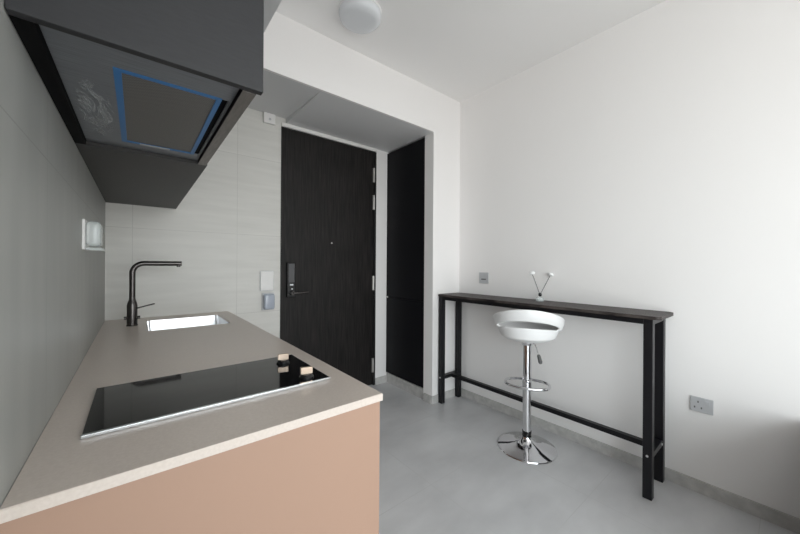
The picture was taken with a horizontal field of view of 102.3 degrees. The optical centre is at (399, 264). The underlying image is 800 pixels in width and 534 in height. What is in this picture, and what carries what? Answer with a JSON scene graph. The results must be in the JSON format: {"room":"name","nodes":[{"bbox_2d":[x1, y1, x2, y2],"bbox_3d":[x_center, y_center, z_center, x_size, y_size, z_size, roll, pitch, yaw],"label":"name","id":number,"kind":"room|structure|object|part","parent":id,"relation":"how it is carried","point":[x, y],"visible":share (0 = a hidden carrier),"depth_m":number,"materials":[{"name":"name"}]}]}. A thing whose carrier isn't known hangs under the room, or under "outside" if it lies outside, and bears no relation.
{"room":"studio apartment","nodes":[
{"label":"studio apartment","id":0,"kind":"room"},
{"bbox_2d":[0,0,104,506],"bbox_3d":[-0.997,-0.169,0.879,0.120,2.825,3.124,0,0,-39],"label":"wall","id":1,"kind":"structure","parent":0,"point":[52,289],"depth_m":0.65,"materials":[{"name":"tile"}]},
{"bbox_2d":[82,219,91,250],"bbox_3d":[-1.187,-0.111,1.251,0.056,0.114,0.150,0,0,-39],"label":"socket","id":2,"kind":"object","parent":1,"relation":"attached to","point":[86,227],"visible":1,"depth_m":1.21,"materials":[{"name":"white plastic"}]},
{"bbox_2d":[5,0,263,208],"bbox_3d":[-1.078,-0.794,1.375,0.372,0.814,2.001,0,0,-39],"label":"upper cabinet","id":3,"kind":"object","parent":1,"relation":"attached to","point":[222,41],"visible":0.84,"depth_m":0.67,"materials":[{"name":"black"}]},
{"bbox_3d":[-0.452,-0.790,0.607,0.372,0.813,0.018,0,0,-39],"label":"panel","id":4,"kind":"part","parent":3,"relation":"part of","materials":[{"name":"black wood"}]},
{"bbox_2d":[39,25,238,160],"bbox_3d":[-0.679,-0.441,0.875,0.306,0.093,0.677,0,0,-39],"label":"range hood","id":5,"kind":"object","parent":3,"relation":"in","point":[119,98],"visible":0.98,"depth_m":0.77,"materials":[{"name":"black metal"}]},
{"bbox_3d":[-1.305,-0.399,1.644,0.366,0.018,1.301,0,0,-39],"label":"panel","id":6,"kind":"part","parent":3,"relation":"part of","materials":[{"name":"black wood"}]},
{"bbox_3d":[-0.545,-0.790,0.982,0.023,0.811,0.680,0,0,-39],"label":"door","id":7,"kind":"part","parent":3,"relation":"part of","materials":[{"name":"black wood"}]},
{"bbox_2d":[105,108,285,337],"bbox_3d":[-1.460,-0.172,2.440,1.135,2.825,0.120,0,0,-39],"label":"wall","id":8,"kind":"structure","parent":0,"point":[225,230],"depth_m":2.42,"materials":[{"name":"tile"}]},
{"bbox_2d":[260,271,273,290],"bbox_3d":[-1.095,0.134,2.652,0.110,0.165,0.014,0,0,-39],"label":"wall plate","id":9,"kind":"object","parent":8,"relation":"attached to","point":[266,277],"visible":1,"depth_m":2.65,"materials":[{"name":"white plastic"}]},
{"bbox_2d":[262,292,274,309],"bbox_3d":[-1.077,0.304,2.644,0.098,0.142,0.052,0,0,-39],"label":"switch","id":10,"kind":"object","parent":8,"relation":"attached to","point":[268,299],"visible":1,"depth_m":2.63,"materials":[{"name":"grey plastic"}]},
{"bbox_2d":[263,112,274,125],"bbox_3d":[-1.076,-1.200,2.650,0.092,0.082,0.032,0,0,-39],"label":"wall sensor","id":11,"kind":"object","parent":8,"relation":"attached to","point":[268,118],"visible":1,"depth_m":2.64,"materials":[{"name":"white plastic"}]},
{"bbox_2d":[285,127,388,380],"bbox_3d":[-0.349,-0.165,3.347,1.810,2.825,0.120,0,0,-39],"label":"door surround","id":12,"kind":"object","parent":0,"point":[381,162],"visible":0.19,"depth_m":3.39,"materials":[{"name":"white paint"}]},
{"bbox_2d":[280,122,376,384],"bbox_3d":[-0.628,0.023,3.032,0.983,2.446,0.135,0,0,-39],"label":"door","id":13,"kind":"structure","parent":12,"relation":"attached to","point":[328,229],"depth_m":3.02,"materials":[{"name":"black wood"}]},
{"bbox_3d":[-0.868,0.244,2.781,0.145,0.036,0.047,0,0,-39],"label":"handle","id":14,"kind":"part","parent":13,"relation":"part of","materials":[{"name":"grey metal"}]},
{"bbox_2d":[375,375,385,384],"bbox_3d":[-0.203,1.215,3.388,0.134,0.068,0.012,0,0,-39],"label":"baseboard","id":15,"kind":"structure","parent":12,"relation":"attached to","point":[382,379],"depth_m":3.38,"materials":[{"name":"tile"}]},
{"bbox_2d":[263,12,459,395],"bbox_3d":[-0.203,-0.164,2.561,1.915,2.825,0.114,0,0,-39],"label":"wall","id":16,"kind":"structure","parent":0,"point":[293,51],"depth_m":2.90,"materials":[{"name":"white paint"}]},
{"bbox_2d":[423,388,454,403],"bbox_3d":[0.392,1.219,3.037,0.376,0.068,0.112,0,0,-39],"label":"baseboard","id":17,"kind":"object","parent":16,"relation":"attached to","point":[427,398],"visible":0.82,"depth_m":2.94,"materials":[{"name":"tile"}]},
{"bbox_2d":[276,0,665,101],"bbox_3d":[-0.519,-1.628,0.119,6.170,0.100,4.894,0,0,-39],"label":"ceiling","id":18,"kind":"structure","parent":0,"point":[458,49],"depth_m":2.17,"materials":[{"name":"white paint"}]},
{"bbox_2d":[338,0,381,33],"bbox_3d":[-0.248,-1.544,2.009,0.268,0.066,0.268,0,0,-39],"label":"ceiling lamp","id":19,"kind":"object","parent":18,"relation":"attached to","point":[358,16],"visible":1,"depth_m":1.96,"materials":[{"name":"white plastic"}]},
{"bbox_2d":[368,381,796,533],"bbox_3d":[-0.538,1.296,0.119,6.170,0.100,4.894,0,0,-39],"label":"floor","id":20,"kind":"structure","parent":0,"point":[443,469],"depth_m":1.81,"materials":[{"name":"grey concrete"}]},
{"bbox_2d":[0,401,379,533],"bbox_3d":[-0.963,0.812,1.474,0.692,0.862,2.008,0,0,-39],"label":"base cabinet","id":21,"kind":"object","parent":20,"relation":"on","point":[322,476],"visible":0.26,"depth_m":0.71,"materials":[{"name":"beige laminate"}]},
{"bbox_2d":[0,311,382,523],"bbox_3d":[-0.957,0.370,1.475,0.699,0.020,2.014,0,0,-39],"label":"countertop","id":22,"kind":"structure","parent":21,"relation":"on","point":[61,468],"depth_m":0.79,"materials":[{"name":"beige stone"}]},
{"bbox_2d":[124,261,181,326],"bbox_3d":[-1.482,0.168,1.941,0.275,0.378,0.054,0,0,-39],"label":"tap","id":23,"kind":"object","parent":22,"relation":"on","point":[132,317],"visible":1,"depth_m":1.87,"materials":[{"name":"grey metal"}]},
{"bbox_3d":[-1.473,0.088,1.948,0.252,0.218,0.029,0,0,-39],"label":"spout","id":24,"kind":"part","parent":23,"relation":"part of","materials":[{"name":"grey metal"}]},
{"bbox_2d":[147,315,228,330],"bbox_3d":[-1.326,0.447,2.011,0.396,0.173,0.407,0,0,-39],"label":"sink","id":25,"kind":"object","parent":22,"relation":"in","point":[153,325],"visible":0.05,"depth_m":2.16,"materials":[{"name":"silver metal"}]},
{"bbox_2d":[80,353,329,439],"bbox_3d":[-0.547,0.343,0.975,0.566,0.039,0.341,0,0,-39],"label":"induction hob","id":26,"kind":"object","parent":22,"relation":"in","point":[113,408],"visible":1,"depth_m":0.90,"materials":[{"name":"black glass"}]},
{"bbox_3d":[-0.424,0.351,1.169,0.046,0.012,0.046,0,0,-39],"label":"knob","id":27,"kind":"part","parent":26,"relation":"part of","materials":[{"name":"black plastic"}]},
{"bbox_3d":[-0.297,0.351,1.022,0.046,0.012,0.046,0,0,-39],"label":"knob","id":28,"kind":"part","parent":26,"relation":"part of","materials":[{"name":"black plastic"}]},
{"bbox_2d":[386,138,424,398],"bbox_3d":[0.170,0.030,3.316,0.344,2.442,0.579,0,0,-39],"label":"tall cabinet","id":29,"kind":"object","parent":20,"relation":"on","point":[405,165],"visible":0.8,"depth_m":3.19,"materials":[{"name":"black wood"}]},
{"bbox_3d":[0.044,0.746,3.217,0.023,0.796,0.579,0,0,-39],"label":"door","id":30,"kind":"part","parent":29,"relation":"part of","materials":[{"name":"black wood"}]},
{"bbox_3d":[0.052,-0.418,3.217,0.023,1.519,0.579,0,0,-39],"label":"door","id":31,"kind":"part","parent":29,"relation":"part of","materials":[{"name":"black wood"}]},
{"bbox_2d":[493,310,564,463],"bbox_3d":[0.872,0.770,2.210,0.433,0.972,0.449,0,0,-39],"label":"bar stool","id":32,"kind":"object","parent":20,"relation":"on","point":[524,446],"visible":1,"depth_m":2.15,"materials":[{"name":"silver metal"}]},
{"bbox_3d":[0.875,0.533,2.213,0.180,0.036,0.180,0,0,-39],"label":"seat mount","id":33,"kind":"part","parent":32,"relation":"part of","materials":[{"name":"silver metal"}]},
{"bbox_3d":[0.871,1.216,2.213,0.384,0.080,0.384,0,0,-39],"label":"plate","id":34,"kind":"part","parent":32,"relation":"part of","materials":[{"name":"silver metal"}]},
{"bbox_3d":[0.875,0.404,2.210,0.433,0.240,0.449,0,0,-39],"label":"seat","id":35,"kind":"part","parent":32,"relation":"part of","materials":[{"name":"white plastic"}]},
{"bbox_2d":[438,293,672,500],"bbox_3d":[0.961,0.764,2.397,0.303,0.984,1.612,0,0,-39],"label":"bar table","id":36,"kind":"object","parent":20,"relation":"on","point":[653,321],"visible":0.99,"depth_m":1.89,"materials":[{"name":"black paint"}]},
{"bbox_3d":[0.380,0.770,2.921,0.042,0.965,0.042,0,0,-39],"label":"leg","id":37,"kind":"part","parent":36,"relation":"part of","materials":[{"name":"black paint"}]},
{"bbox_3d":[0.556,0.771,3.065,0.042,0.965,0.042,0,0,-39],"label":"leg","id":38,"kind":"part","parent":36,"relation":"part of","materials":[{"name":"black paint"}]},
{"bbox_2d":[529,271,552,296],"bbox_3d":[1.053,0.161,2.404,0.176,0.224,0.059,0,0,-7],"label":"ornament","id":39,"kind":"object","parent":36,"relation":"on","point":[531,272],"visible":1,"depth_m":2.40,"materials":[{"name":"white"}]},
{"bbox_3d":[0.864,0.305,2.331,0.038,0.029,1.481,0,0,-39],"label":"long rail","id":40,"kind":"part","parent":36,"relation":"part of","materials":[{"name":"black metal"}]},
{"bbox_3d":[0.957,1.025,2.410,0.034,0.030,1.484,0,0,-39],"label":"foot rail","id":41,"kind":"part","parent":36,"relation":"part of","materials":[{"name":"black paint"}]},
{"bbox_3d":[1.343,0.776,1.740,0.042,0.965,0.042,0,0,-39],"label":"leg","id":42,"kind":"part","parent":36,"relation":"part of","materials":[{"name":"black paint"}]},
{"bbox_3d":[1.520,0.777,1.885,0.042,0.965,0.042,0,0,-39],"label":"leg","id":43,"kind":"part","parent":36,"relation":"part of","materials":[{"name":"black paint"}]},
{"bbox_2d":[459,0,799,518],"bbox_3d":[1.873,-0.150,1.625,0.120,2.825,4.190,0,0,-39],"label":"wall","id":44,"kind":"structure","parent":0,"point":[652,161],"depth_m":1.91,"materials":[{"name":"white paint"}]},
{"bbox_2d":[247,0,431,152],"bbox_3d":[0.093,-1.385,1.685,2.575,0.379,3.004,0,0,-39],"label":"ceiling","id":45,"kind":"structure","parent":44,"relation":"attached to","point":[303,106],"depth_m":2.60,"materials":[{"name":"white paint"}]},
{"bbox_2d":[479,272,488,283],"bbox_3d":[0.752,0.120,2.893,0.011,0.098,0.098,0,0,-39],"label":"wall socket","id":46,"kind":"object","parent":44,"relation":"attached to","point":[483,276],"visible":1,"depth_m":2.89,"materials":[{"name":"grey plastic"}]},
{"bbox_2d":[461,388,799,533],"bbox_3d":[1.815,1.228,1.581,0.012,0.068,3.944,0,0,-39],"label":"baseboard","id":47,"kind":"structure","parent":44,"relation":"attached to","point":[779,518],"depth_m":1.86,"materials":[{"name":"tile"}]},
{"bbox_2d":[690,395,713,414],"bbox_3d":[1.661,0.775,1.774,0.012,0.080,0.094,0,0,-39],"label":"wall socket","id":48,"kind":"object","parent":44,"relation":"attached to","point":[698,404],"visible":1,"depth_m":1.77,"materials":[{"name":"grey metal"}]}
]}

